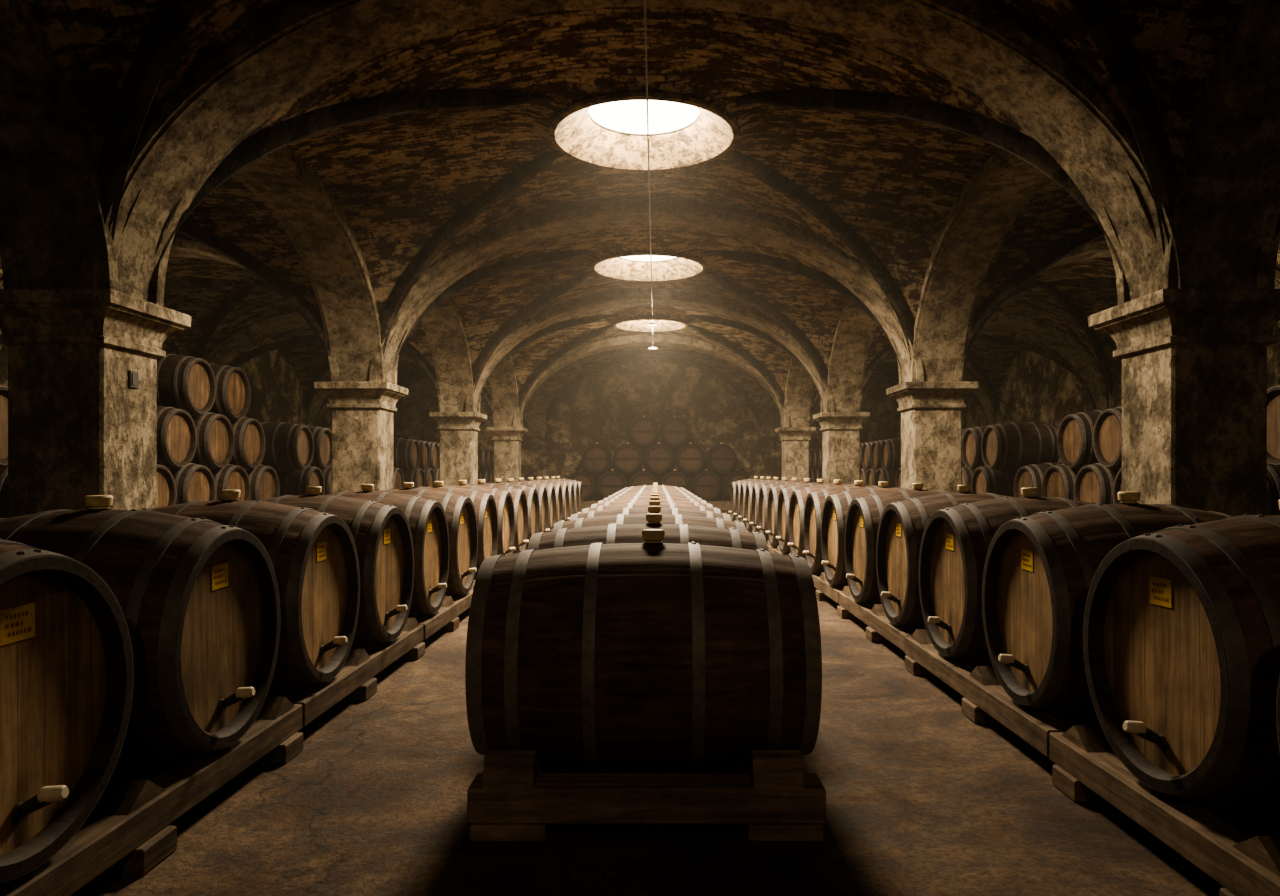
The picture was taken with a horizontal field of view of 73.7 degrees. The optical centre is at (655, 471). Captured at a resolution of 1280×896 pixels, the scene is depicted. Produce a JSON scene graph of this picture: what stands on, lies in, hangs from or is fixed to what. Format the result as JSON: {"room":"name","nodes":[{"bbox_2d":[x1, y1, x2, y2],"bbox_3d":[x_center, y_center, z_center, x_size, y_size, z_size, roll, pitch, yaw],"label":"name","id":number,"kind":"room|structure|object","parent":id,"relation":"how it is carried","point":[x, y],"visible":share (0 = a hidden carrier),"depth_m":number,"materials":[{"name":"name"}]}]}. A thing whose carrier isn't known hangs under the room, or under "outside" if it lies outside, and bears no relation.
{"room":"wine cellar","nodes":[
{"label":"wine cellar","id":0,"kind":"room"},
{"bbox_2d":[0,335,330,428],"bbox_3d":[-9.170,-1.430,11.000,0.300,5.200,33.000,0,0,0],"label":"wall","id":1,"kind":"structure","parent":0,"point":[276,390],"depth_m":20.07,"materials":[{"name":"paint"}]},
{"bbox_2d":[0,0,1279,413],"bbox_3d":[-0.120,-2.340,11.310,18.000,2.420,32.620,0,0,0],"label":"ceiling","id":2,"kind":"structure","parent":0,"point":[397,180],"depth_m":9.04,"materials":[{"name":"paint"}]},
{"bbox_2d":[548,92,739,170],"bbox_3d":[-0.120,-3.478,8.560,1.920,0.265,1.920,0,0,0],"label":"skylight","id":3,"kind":"object","parent":2,"relation":"attached to","point":[607,131],"visible":0.94,"depth_m":8.83,"materials":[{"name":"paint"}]},
{"bbox_2d":[590,252,706,281],"bbox_3d":[-0.120,-3.478,14.060,1.920,0.265,1.920,0,0,0],"label":"skylight","id":4,"kind":"object","parent":2,"relation":"attached to","point":[633,266],"visible":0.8,"depth_m":14.51,"materials":[{"name":"paint"}]},
{"bbox_2d":[613,318,687,331],"bbox_3d":[-0.120,-3.478,19.560,1.720,0.265,1.720,0,0,0],"label":"skylight","id":5,"kind":"object","parent":2,"relation":"attached to","point":[635,324],"visible":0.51,"depth_m":20.04,"materials":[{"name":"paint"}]},
{"bbox_2d":[0,0,1279,428],"bbox_3d":[-0.120,-2.426,11.310,18.258,2.488,32.879,0,0,0],"label":"ribs","id":6,"kind":"object","parent":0,"point":[170,18],"visible":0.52,"depth_m":9.70,"materials":[{"name":"stone"}]},
{"bbox_2d":[393,362,900,500],"bbox_3d":[-0.120,-1.430,27.650,18.400,5.200,0.300,0,0,0],"label":"wall","id":7,"kind":"structure","parent":0,"point":[601,408],"depth_m":27.50,"materials":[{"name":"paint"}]},
{"bbox_2d":[71,510,1279,895],"bbox_3d":[-0.120,1.270,11.000,18.400,0.200,33.600,0,0,0],"label":"floor","id":8,"kind":"structure","parent":0,"point":[923,798],"depth_m":2.80,"materials":[{"name":"concrete"}]},
{"bbox_2d":[0,289,191,517],"bbox_3d":[-3.880,0.010,5.810,0.930,2.320,0.930,0,0,0],"label":"stone pillar","id":9,"kind":"structure","parent":8,"relation":"on","point":[77,430],"depth_m":5.50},
{"bbox_2d":[0,238,22,288],"bbox_3d":[-6.600,-2.339,5.810,5.040,2.382,0.710,0,0,0],"label":"arch","id":10,"kind":"object","parent":9,"relation":"on","point":[12,278],"visible":0.18,"depth_m":5.46,"materials":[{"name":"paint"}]},
{"bbox_2d":[132,146,386,381],"bbox_3d":[-3.870,-2.489,8.560,0.690,2.682,5.500,0,0,0],"label":"arch","id":11,"kind":"object","parent":9,"relation":"on","point":[318,228],"visible":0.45,"depth_m":9.95,"materials":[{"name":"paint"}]},
{"bbox_2d":[81,0,1193,300],"bbox_3d":[-0.120,-2.489,5.810,7.120,2.682,0.710,0,0,0],"label":"arch","id":12,"kind":"object","parent":9,"relation":"on","point":[305,44],"visible":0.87,"depth_m":5.76,"materials":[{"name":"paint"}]},
{"bbox_2d":[0,354,279,517],"bbox_3d":[-5.320,-0.051,8.600,0.860,2.442,5.200,0,0,0],"label":"barrels","id":13,"kind":"object","parent":8,"relation":"on","point":[207,446],"visible":0.28,"depth_m":9.32,"materials":[{"name":"brown wood"}]},
{"bbox_2d":[0,580,474,895],"bbox_3d":[-1.965,1.045,9.168,0.970,0.250,17.265,0,0,0],"label":"rack","id":14,"kind":"object","parent":8,"relation":"on","point":[131,833],"visible":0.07,"depth_m":2.81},
{"bbox_2d":[0,538,133,883],"bbox_3d":[-1.951,0.558,2.080,1.027,0.958,0.909,0,1,0],"label":"wine barrel","id":15,"kind":"object","parent":14,"relation":"on","point":[67,665],"visible":1,"depth_m":2.18,"materials":[{"name":"brown wood"}]},
{"bbox_2d":[0,495,279,770],"bbox_3d":[-1.943,0.558,3.025,1.027,0.974,0.925,0,2,0],"label":"wine barrel","id":16,"kind":"object","parent":14,"relation":"on","point":[198,599],"visible":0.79,"depth_m":2.85,"materials":[{"name":"brown wood"}]},
{"bbox_2d":[147,490,359,693],"bbox_3d":[-1.953,0.558,3.970,1.027,0.961,0.912,0,1,0],"label":"wine barrel","id":17,"kind":"object","parent":14,"relation":"on","point":[313,555],"visible":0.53,"depth_m":3.83,"materials":[{"name":"brown wood"}]},
{"bbox_2d":[253,486,413,648],"bbox_3d":[-1.946,0.558,4.915,1.027,0.952,0.902,0,0,0],"label":"wine barrel","id":18,"kind":"object","parent":14,"relation":"on","point":[382,535],"visible":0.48,"depth_m":4.79,"materials":[{"name":"brown wood"}]},
{"bbox_2d":[328,484,449,617],"bbox_3d":[-1.953,0.558,5.860,1.027,0.974,0.924,0,1,-1],"label":"wine barrel","id":19,"kind":"object","parent":14,"relation":"on","point":[427,519],"visible":0.36,"depth_m":5.78,"materials":[{"name":"brown wood"}]},
{"bbox_2d":[376,482,477,596],"bbox_3d":[-1.946,0.558,6.805,1.027,0.976,0.927,0,2,0],"label":"wine barrel","id":20,"kind":"object","parent":14,"relation":"on","point":[459,510],"visible":0.34,"depth_m":6.71,"materials":[{"name":"brown wood"}]},
{"bbox_2d":[413,481,497,579],"bbox_3d":[-1.945,0.558,7.750,1.027,0.972,0.923,0,1,0],"label":"wine barrel","id":21,"kind":"object","parent":14,"relation":"on","point":[484,503],"visible":0.29,"depth_m":7.68,"materials":[{"name":"brown wood"}]},
{"bbox_2d":[443,480,515,554],"bbox_3d":[-1.946,0.558,8.695,1.027,0.956,0.907,0,0,0],"label":"wine barrel","id":22,"kind":"object","parent":14,"relation":"on","point":[503,499],"visible":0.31,"depth_m":8.66,"materials":[{"name":"brown wood"}]},
{"bbox_2d":[466,479,528,553],"bbox_3d":[-1.948,0.558,9.640,1.027,0.963,0.913,0,-1,0],"label":"wine barrel","id":23,"kind":"object","parent":14,"relation":"on","point":[519,498],"visible":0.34,"depth_m":9.62,"materials":[{"name":"brown wood"}]},
{"bbox_2d":[485,479,539,549],"bbox_3d":[-1.941,0.558,10.585,1.027,0.951,0.900,0,0,1],"label":"wine barrel","id":24,"kind":"object","parent":14,"relation":"on","point":[532,496],"visible":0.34,"depth_m":10.56,"materials":[{"name":"brown wood"}]},
{"bbox_2d":[501,478,549,532],"bbox_3d":[-1.944,0.558,11.530,1.027,0.952,0.903,0,0,0],"label":"wine barrel","id":25,"kind":"object","parent":14,"relation":"on","point":[542,491],"visible":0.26,"depth_m":11.51,"materials":[{"name":"brown wood"}]},
{"bbox_2d":[513,478,555,531],"bbox_3d":[-1.947,0.558,12.475,1.027,0.951,0.900,0,0,0],"label":"wine barrel","id":26,"kind":"object","parent":14,"relation":"on","point":[551,493],"visible":0.23,"depth_m":12.44,"materials":[{"name":"brown wood"}]},
{"bbox_2d":[527,477,562,521],"bbox_3d":[-1.951,0.558,13.420,1.027,0.969,0.920,0,-1,0],"label":"wine barrel","id":27,"kind":"object","parent":14,"relation":"on","point":[558,489],"visible":0.24,"depth_m":13.41,"materials":[{"name":"brown wood"}]},
{"bbox_2d":[533,477,569,520],"bbox_3d":[-1.944,0.558,14.365,1.027,0.959,0.910,0,-1,0],"label":"wine barrel","id":28,"kind":"object","parent":14,"relation":"on","point":[565,491],"visible":0.19,"depth_m":14.34,"materials":[{"name":"brown wood"}]},
{"bbox_2d":[542,477,574,520],"bbox_3d":[-1.942,0.558,15.310,1.027,0.954,0.904,0,0,0],"label":"wine barrel","id":29,"kind":"object","parent":14,"relation":"on","point":[570,485],"visible":0.22,"depth_m":15.28,"materials":[{"name":"brown wood"}]},
{"bbox_2d":[260,422,403,496],"bbox_3d":[-5.320,0.237,14.100,0.860,1.866,5.200,0,0,0],"label":"barrels","id":30,"kind":"object","parent":8,"relation":"on","point":[300,455],"visible":0.26,"depth_m":11.99,"materials":[{"name":"brown wood"}]},
{"bbox_2d":[314,382,408,493],"bbox_3d":[-3.880,0.010,11.310,0.930,2.320,0.930,0,0,0],"label":"stone pillar","id":31,"kind":"structure","parent":8,"relation":"on","point":[361,412],"depth_m":11.00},
{"bbox_2d":[0,234,338,381],"bbox_3d":[-6.600,-2.339,11.310,5.040,2.382,0.710,0,0,0],"label":"arch","id":32,"kind":"object","parent":31,"relation":"on","point":[182,245],"visible":0.14,"depth_m":11.00,"materials":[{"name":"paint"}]},
{"bbox_2d":[369,197,923,382],"bbox_3d":[-0.120,-2.489,11.310,7.120,2.682,0.710,0,0,0],"label":"arch","id":33,"kind":"object","parent":31,"relation":"on","point":[549,223],"visible":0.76,"depth_m":11.05,"materials":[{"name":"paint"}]},
{"bbox_2d":[393,438,439,487],"bbox_3d":[-5.320,0.237,19.600,0.860,1.866,5.200,0,0,0],"label":"barrels","id":34,"kind":"object","parent":8,"relation":"on","point":[419,461],"visible":0.32,"depth_m":17.63,"materials":[{"name":"brown wood"}]},
{"bbox_2d":[429,412,486,485],"bbox_3d":[-3.880,0.010,16.810,0.930,2.320,0.930,0,0,0],"label":"stone pillar","id":35,"kind":"structure","parent":8,"relation":"on","point":[458,430],"depth_m":16.50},
{"bbox_2d":[204,312,444,411],"bbox_3d":[-6.600,-2.339,16.810,5.040,2.382,0.710,0,0,0],"label":"arch","id":36,"kind":"object","parent":35,"relation":"on","point":[230,348],"visible":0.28,"depth_m":16.55,"materials":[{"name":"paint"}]},
{"bbox_2d":[387,296,474,411],"bbox_3d":[-3.870,-2.489,14.060,0.690,2.682,5.500,0,0,0],"label":"arch","id":37,"kind":"object","parent":35,"relation":"on","point":[443,327],"visible":0.21,"depth_m":16.00,"materials":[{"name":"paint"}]},
{"bbox_2d":[465,288,833,411],"bbox_3d":[-0.120,-2.489,16.810,7.120,2.682,0.710,0,0,0],"label":"arch","id":38,"kind":"object","parent":35,"relation":"on","point":[628,297],"visible":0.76,"depth_m":16.50,"materials":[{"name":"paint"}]},
{"bbox_2d":[478,448,493,482],"bbox_3d":[-5.320,0.237,24.700,0.860,1.866,4.400,0,0,0],"label":"barrels","id":39,"kind":"object","parent":8,"relation":"on","point":[485,456],"visible":0.12,"depth_m":24.72,"materials":[{"name":"brown wood"}]},
{"bbox_2d":[486,427,527,482],"bbox_3d":[-3.880,0.010,22.310,0.930,2.320,0.930,0,0,0],"label":"stone pillar","id":40,"kind":"structure","parent":8,"relation":"on","point":[507,440],"depth_m":22.00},
{"bbox_2d":[305,352,497,426],"bbox_3d":[-6.600,-2.339,22.310,5.040,2.382,0.710,0,0,0],"label":"arch","id":41,"kind":"object","parent":40,"relation":"on","point":[319,397],"visible":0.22,"depth_m":22.15,"materials":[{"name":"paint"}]},
{"bbox_2d":[475,355,519,426],"bbox_3d":[-3.870,-2.489,19.560,0.690,2.682,5.500,0,0,0],"label":"arch","id":42,"kind":"object","parent":40,"relation":"on","point":[502,382],"visible":0.3,"depth_m":21.71,"materials":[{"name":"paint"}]},
{"bbox_2d":[520,385,546,435],"bbox_3d":[-3.870,-2.489,25.060,0.690,2.682,5.500,0,0,0],"label":"arch","id":43,"kind":"object","parent":40,"relation":"on","point":[535,410],"visible":0.23,"depth_m":27.31,"materials":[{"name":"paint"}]},
{"bbox_2d":[513,334,789,426],"bbox_3d":[-0.120,-2.489,22.310,7.120,2.682,0.710,0,0,0],"label":"arch","id":44,"kind":"object","parent":40,"relation":"on","point":[645,339],"visible":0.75,"depth_m":22.00,"materials":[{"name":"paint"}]},
{"bbox_2d":[467,750,825,841],"bbox_3d":[-0.030,1.038,3.120,1.140,0.265,0.850,0,0,0],"label":"cradle","id":45,"kind":"object","parent":8,"relation":"on","point":[516,798],"visible":0.62,"depth_m":2.71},
{"bbox_2d":[465,529,821,769],"bbox_3d":[-0.040,0.638,3.120,1.160,0.855,0.807,0,0,0],"label":"wine barrel","id":46,"kind":"object","parent":45,"relation":"on","point":[653,654],"visible":0.98,"depth_m":2.78,"materials":[{"name":"brown wood"}]},
{"bbox_2d":[583,501,730,509],"bbox_3d":[0.100,1.035,26.500,6.200,0.270,0.760,0,0,0],"label":"rack","id":47,"kind":"object","parent":8,"relation":"on","point":[722,505],"visible":0.02,"depth_m":26.12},
{"bbox_2d":[568,469,596,500],"bbox_3d":[-2.312,0.405,26.500,0.941,0.990,0.960,0,0,0],"label":"wine barrel","id":48,"kind":"object","parent":47,"relation":"on","point":[589,484],"visible":0.66,"depth_m":26.07,"materials":[{"name":"brown wood"}]},
{"bbox_2d":[582,442,611,473],"bbox_3d":[-1.830,-0.425,26.500,0.941,0.990,0.960,0,0,0],"label":"wine barrel","id":49,"kind":"object","parent":48,"relation":"on","point":[596,458],"visible":1,"depth_m":26.07,"materials":[{"name":"brown wood"}]},
{"bbox_2d":[597,469,627,497],"bbox_3d":[-1.347,0.405,26.500,0.941,0.990,0.960,0,0,0],"label":"wine barrel","id":50,"kind":"object","parent":47,"relation":"on","point":[609,483],"visible":0.79,"depth_m":26.07,"materials":[{"name":"brown wood"}]},
{"bbox_2d":[613,442,642,473],"bbox_3d":[-0.865,-0.425,26.500,0.941,0.990,0.960,0,0,0],"label":"wine barrel","id":51,"kind":"object","parent":50,"relation":"on","point":[627,458],"visible":1,"depth_m":26.07,"materials":[{"name":"brown wood"}]},
{"bbox_2d":[628,416,658,447],"bbox_3d":[-0.383,-1.255,26.500,0.941,0.990,0.960,0,0,0],"label":"wine barrel","id":52,"kind":"object","parent":51,"relation":"on","point":[643,432],"visible":1,"depth_m":26.07,"materials":[{"name":"brown wood"}]},
{"bbox_2d":[628,469,658,486],"bbox_3d":[-0.383,0.405,26.500,0.941,0.990,0.960,0,0,0],"label":"wine barrel","id":53,"kind":"object","parent":47,"relation":"on","point":[640,478],"visible":0.5,"depth_m":26.07,"materials":[{"name":"brown wood"}]},
{"bbox_2d":[644,442,673,473],"bbox_3d":[0.100,-0.425,26.500,0.941,0.990,0.960,0,0,0],"label":"wine barrel","id":54,"kind":"object","parent":53,"relation":"on","point":[658,458],"visible":1,"depth_m":26.07,"materials":[{"name":"brown wood"}]},
{"bbox_2d":[660,416,689,447],"bbox_3d":[0.583,-1.255,26.500,0.941,0.990,0.960,0,0,0],"label":"wine barrel","id":55,"kind":"object","parent":54,"relation":"on","point":[674,431],"visible":1,"depth_m":26.07,"materials":[{"name":"brown wood"}]},
{"bbox_2d":[660,469,689,490],"bbox_3d":[0.583,0.405,26.500,0.941,0.990,0.960,0,0,0],"label":"wine barrel","id":56,"kind":"object","parent":47,"relation":"on","point":[672,478],"visible":0.55,"depth_m":26.07,"materials":[{"name":"brown wood"}]},
{"bbox_2d":[675,442,705,473],"bbox_3d":[1.065,-0.425,26.500,0.941,0.990,0.960,0,0,0],"label":"wine barrel","id":57,"kind":"object","parent":56,"relation":"on","point":[690,458],"visible":1,"depth_m":26.07,"materials":[{"name":"brown wood"}]},
{"bbox_2d":[691,469,720,500],"bbox_3d":[1.548,0.405,26.500,0.941,0.990,0.960,0,0,0],"label":"wine barrel","id":58,"kind":"object","parent":47,"relation":"on","point":[706,485],"visible":0.91,"depth_m":26.07,"materials":[{"name":"brown wood"}]},
{"bbox_2d":[706,442,736,473],"bbox_3d":[2.030,-0.425,26.500,0.941,0.990,0.960,0,0,0],"label":"wine barrel","id":59,"kind":"object","parent":58,"relation":"on","point":[721,458],"visible":0.99,"depth_m":26.07,"materials":[{"name":"brown wood"}]},
{"bbox_2d":[721,469,750,499],"bbox_3d":[2.513,0.405,26.500,0.941,0.990,0.960,0,0,0],"label":"wine barrel","id":60,"kind":"object","parent":47,"relation":"on","point":[733,476],"visible":0.56,"depth_m":26.07,"materials":[{"name":"brown wood"}]},
{"bbox_2d":[775,427,815,481],"bbox_3d":[3.640,0.010,22.310,0.930,2.320,0.930,0,0,0],"label":"stone pillar","id":61,"kind":"structure","parent":8,"relation":"on","point":[795,440],"depth_m":22.00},
{"bbox_2d":[759,387,781,435],"bbox_3d":[3.650,-2.489,25.060,0.690,2.682,5.500,0,0,0],"label":"arch","id":62,"kind":"object","parent":61,"relation":"on","point":[769,415],"visible":0.13,"depth_m":27.33,"materials":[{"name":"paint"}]},
{"bbox_2d":[784,357,822,426],"bbox_3d":[3.650,-2.489,19.560,0.690,2.682,5.500,0,0,0],"label":"arch","id":63,"kind":"object","parent":61,"relation":"on","point":[799,385],"visible":0.21,"depth_m":21.73,"materials":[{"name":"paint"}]},
{"bbox_2d":[805,352,996,426],"bbox_3d":[6.360,-2.339,22.310,5.040,2.382,0.710,0,0,0],"label":"arch","id":64,"kind":"object","parent":61,"relation":"on","point":[981,393],"visible":0.22,"depth_m":22.11,"materials":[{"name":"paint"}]},
{"bbox_2d":[809,449,821,482],"bbox_3d":[5.080,0.237,24.700,0.860,1.866,4.400,0,0,0],"label":"barrels","id":65,"kind":"object","parent":8,"relation":"on","point":[815,456],"visible":0.12,"depth_m":25.06,"materials":[{"name":"brown wood"}]},
{"bbox_2d":[813,412,869,484],"bbox_3d":[3.640,0.010,16.810,0.930,2.320,0.930,0,0,0],"label":"stone pillar","id":66,"kind":"structure","parent":8,"relation":"on","point":[840,430],"depth_m":16.50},
{"bbox_2d":[826,298,902,411],"bbox_3d":[3.650,-2.489,14.060,0.690,2.682,5.500,0,0,0],"label":"arch","id":67,"kind":"object","parent":66,"relation":"on","point":[855,330],"visible":0.31,"depth_m":16.06,"materials":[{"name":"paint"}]},
{"bbox_2d":[855,312,1110,411],"bbox_3d":[6.360,-2.339,16.810,5.040,2.382,0.710,0,0,0],"label":"arch","id":68,"kind":"object","parent":66,"relation":"on","point":[1086,365],"visible":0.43,"depth_m":16.63,"materials":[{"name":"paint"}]},
{"bbox_2d":[860,438,900,487],"bbox_3d":[5.080,0.237,19.600,0.860,1.866,5.200,0,0,0],"label":"barrels","id":69,"kind":"object","parent":8,"relation":"on","point":[880,461],"visible":0.27,"depth_m":17.91,"materials":[{"name":"brown wood"}]},
{"bbox_2d":[886,382,978,492],"bbox_3d":[3.640,0.010,11.310,0.930,2.320,0.930,0,0,0],"label":"stone pillar","id":70,"kind":"structure","parent":8,"relation":"on","point":[931,412],"depth_m":11.00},
{"bbox_2d":[954,236,1279,381],"bbox_3d":[6.360,-2.339,11.310,5.040,2.382,0.710,0,0,0],"label":"arch","id":71,"kind":"object","parent":70,"relation":"on","point":[1099,248],"visible":0.14,"depth_m":11.00,"materials":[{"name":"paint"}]},
{"bbox_2d":[895,422,1058,496],"bbox_3d":[5.080,0.237,14.100,0.860,1.866,5.200,0,0,0],"label":"barrels","id":72,"kind":"object","parent":8,"relation":"on","point":[992,455],"visible":0.27,"depth_m":11.83,"materials":[{"name":"brown wood"}]},
{"bbox_2d":[731,519,1279,895],"bbox_3d":[1.965,1.045,8.773,0.970,0.250,17.265,0,0,0],"label":"rack","id":73,"kind":"object","parent":8,"relation":"on","point":[1086,769],"visible":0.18,"depth_m":3.02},
{"bbox_2d":[738,477,770,527],"bbox_3d":[1.947,0.558,14.915,1.027,0.956,0.906,0,0,0],"label":"wine barrel","id":74,"kind":"object","parent":73,"relation":"on","point":[743,485],"visible":0.17,"depth_m":14.91,"materials":[{"name":"brown wood"}]},
{"bbox_2d":[743,477,781,531],"bbox_3d":[1.942,0.558,13.970,1.027,0.974,0.925,0,2,-1],"label":"wine barrel","id":75,"kind":"object","parent":73,"relation":"on","point":[748,493],"visible":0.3,"depth_m":13.95,"materials":[{"name":"brown wood"}]},
{"bbox_2d":[749,477,789,532],"bbox_3d":[1.941,0.558,13.025,1.027,0.951,0.901,0,0,1],"label":"wine barrel","id":76,"kind":"object","parent":73,"relation":"on","point":[756,488],"visible":0.23,"depth_m":12.99,"materials":[{"name":"brown wood"}]},
{"bbox_2d":[757,478,804,540],"bbox_3d":[1.939,0.558,12.080,1.027,0.962,0.912,0,-1,0],"label":"wine barrel","id":77,"kind":"object","parent":73,"relation":"on","point":[764,490],"visible":0.23,"depth_m":12.02,"materials":[{"name":"brown wood"}]},
{"bbox_2d":[766,478,817,546],"bbox_3d":[1.945,0.558,11.135,1.027,0.978,0.929,0,2,0],"label":"wine barrel","id":78,"kind":"object","parent":73,"relation":"on","point":[773,494],"visible":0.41,"depth_m":11.09,"materials":[{"name":"brown wood"}]},
{"bbox_2d":[776,479,834,553],"bbox_3d":[1.950,0.558,10.191,1.030,0.951,0.905,0,0,2],"label":"wine barrel","id":79,"kind":"object","parent":73,"relation":"on","point":[784,496],"visible":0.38,"depth_m":10.16,"materials":[{"name":"brown wood"}]},
{"bbox_2d":[788,480,854,559],"bbox_3d":[1.941,0.558,9.245,1.027,0.959,0.909,0,1,0],"label":"wine barrel","id":80,"kind":"object","parent":73,"relation":"on","point":[798,497],"visible":0.27,"depth_m":9.21,"materials":[{"name":"brown wood"}]},
{"bbox_2d":[803,480,878,573],"bbox_3d":[1.944,0.558,8.300,1.027,0.951,0.900,0,0,1],"label":"wine barrel","id":81,"kind":"object","parent":73,"relation":"on","point":[815,501],"visible":0.32,"depth_m":8.24,"materials":[{"name":"brown wood"}]},
{"bbox_2d":[821,482,912,587],"bbox_3d":[1.948,0.558,7.356,1.030,0.951,0.905,0,0,1],"label":"wine barrel","id":82,"kind":"object","parent":73,"relation":"on","point":[835,509],"visible":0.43,"depth_m":7.28,"materials":[{"name":"brown wood"}]},
{"bbox_2d":[844,483,953,604],"bbox_3d":[1.943,0.558,6.410,1.027,0.954,0.904,0,0,0],"label":"wine barrel","id":83,"kind":"object","parent":73,"relation":"on","point":[864,514],"visible":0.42,"depth_m":6.30,"materials":[{"name":"brown wood"}]},
{"bbox_2d":[876,485,1013,628],"bbox_3d":[1.954,0.558,5.465,1.027,0.971,0.921,0,-1,0],"label":"wine barrel","id":84,"kind":"object","parent":73,"relation":"on","point":[902,524],"visible":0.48,"depth_m":5.36,"materials":[{"name":"brown wood"}]},
{"bbox_2d":[918,488,1098,665],"bbox_3d":[1.954,0.558,4.520,1.027,0.956,0.906,0,0,0],"label":"wine barrel","id":85,"kind":"object","parent":73,"relation":"on","point":[956,540],"visible":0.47,"depth_m":4.40,"materials":[{"name":"brown wood"}]},
{"bbox_2d":[982,492,1233,720],"bbox_3d":[1.954,0.558,3.575,1.027,0.964,0.914,0,1,1],"label":"wine barrel","id":86,"kind":"object","parent":73,"relation":"on","point":[1040,568],"visible":0.52,"depth_m":3.42,"materials":[{"name":"brown wood"}]},
{"bbox_2d":[1083,499,1279,816],"bbox_3d":[1.953,0.558,2.630,1.027,0.965,0.916,0,-1,-1],"label":"wine barrel","id":87,"kind":"object","parent":73,"relation":"on","point":[1181,624],"visible":0.99,"depth_m":2.48,"materials":[{"name":"brown wood"}]},
{"bbox_2d":[1014,385,1279,515],"bbox_3d":[5.080,0.237,8.600,0.860,1.866,5.200,0,0,0],"label":"barrels","id":88,"kind":"object","parent":8,"relation":"on","point":[1089,444],"visible":0.2,"depth_m":9.26,"materials":[{"name":"brown wood"}]},
{"bbox_2d":[1088,289,1279,515],"bbox_3d":[3.640,0.010,5.810,0.930,2.320,0.930,0,0,0],"label":"stone pillar","id":89,"kind":"structure","parent":8,"relation":"on","point":[1194,361],"depth_m":5.50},
{"bbox_2d":[910,149,1128,381],"bbox_3d":[3.650,-2.489,8.560,0.690,2.682,5.500,0,0,0],"label":"arch","id":90,"kind":"object","parent":89,"relation":"on","point":[979,219],"visible":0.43,"depth_m":10.03,"materials":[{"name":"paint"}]},
{"bbox_2d":[1252,233,1278,288],"bbox_3d":[6.360,-2.339,5.810,5.040,2.382,0.710,0,0,0],"label":"arch","id":91,"kind":"object","parent":89,"relation":"on","point":[1262,271],"visible":0.18,"depth_m":5.46,"materials":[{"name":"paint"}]},
{"bbox_3d":[-0.030,1.037,4.300,1.140,0.265,0.850,0,0,0],"label":"cradle","id":92,"kind":"object","parent":8,"relation":"on","visible":0},
{"bbox_2d":[527,514,767,550],"bbox_3d":[-0.040,0.638,4.300,1.160,0.855,0.807,0,0,0],"label":"wine barrel","id":93,"kind":"object","parent":92,"relation":"on","point":[614,533],"visible":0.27,"depth_m":4.15,"materials":[{"name":"brown wood"}]},
{"bbox_3d":[-0.030,1.037,5.280,1.140,0.265,0.850,0,0,0],"label":"cradle","id":94,"kind":"object","parent":8,"relation":"on","visible":0},
{"bbox_2d":[553,506,745,531],"bbox_3d":[-0.040,0.638,5.280,1.160,0.855,0.807,0,0,0],"label":"wine barrel","id":95,"kind":"object","parent":94,"relation":"on","point":[717,522],"visible":0.2,"depth_m":5.16,"materials":[{"name":"brown wood"}]},
{"bbox_3d":[-0.030,1.037,6.260,1.140,0.265,0.850,0,0,0],"label":"cradle","id":96,"kind":"object","parent":8,"relation":"on","visible":0},
{"bbox_2d":[570,501,730,520],"bbox_3d":[-0.040,0.638,6.260,1.160,0.855,0.807,0,0,0],"label":"wine barrel","id":97,"kind":"object","parent":96,"relation":"on","point":[672,511],"visible":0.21,"depth_m":6.15,"materials":[{"name":"brown wood"}]},
{"bbox_3d":[-0.030,1.037,7.240,1.140,0.265,0.850,0,0,0],"label":"cradle","id":98,"kind":"object","parent":8,"relation":"on","visible":0},
{"bbox_2d":[582,497,720,513],"bbox_3d":[-0.040,0.638,7.240,1.160,0.855,0.807,0,0,0],"label":"wine barrel","id":99,"kind":"object","parent":98,"relation":"on","point":[630,505],"visible":0.11,"depth_m":7.14,"materials":[{"name":"brown wood"}]},
{"bbox_3d":[-0.030,1.037,8.220,1.140,0.265,0.850,0,0,0],"label":"cradle","id":100,"kind":"object","parent":8,"relation":"on","visible":0},
{"bbox_2d":[591,494,712,507],"bbox_3d":[-0.040,0.638,8.220,1.160,0.855,0.807,0,0,0],"label":"wine barrel","id":101,"kind":"object","parent":100,"relation":"on","point":[696,503],"visible":0.13,"depth_m":8.12,"materials":[{"name":"brown wood"}]},
{"bbox_3d":[-0.030,1.037,9.200,1.140,0.265,0.850,0,0,0],"label":"cradle","id":102,"kind":"object","parent":8,"relation":"on","visible":0},
{"bbox_2d":[598,491,705,503],"bbox_3d":[-0.040,0.638,9.200,1.160,0.855,0.807,0,0,0],"label":"wine barrel","id":103,"kind":"object","parent":102,"relation":"on","point":[654,492],"visible":0.06,"depth_m":9.11,"materials":[{"name":"brown wood"}]},
{"bbox_3d":[-3.880,0.010,0.310,0.930,2.320,0.930,0,0,0],"label":"stone pillar","id":104,"kind":"structure","parent":8,"relation":"on","visible":0},
{"bbox_3d":[-0.120,-2.489,0.310,7.120,2.682,0.710,0,0,0],"label":"arch","id":105,"kind":"object","parent":104,"relation":"on","visible":0},
{"bbox_2d":[644,0,652,335],"bbox_3d":[-0.075,-3.276,10.298,0.014,0.167,20.004,0,0,0],"label":"cable","id":106,"kind":"object","parent":105,"relation":"attached to","point":[644,0],"visible":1,"depth_m":7.84,"materials":[{"name":"metal"}]},
{"bbox_2d":[962,339,1279,462],"bbox_3d":[8.930,-1.430,11.000,0.300,5.200,33.000,0,0,0],"label":"wall","id":107,"kind":"structure","parent":0,"point":[1035,388],"depth_m":19.39,"materials":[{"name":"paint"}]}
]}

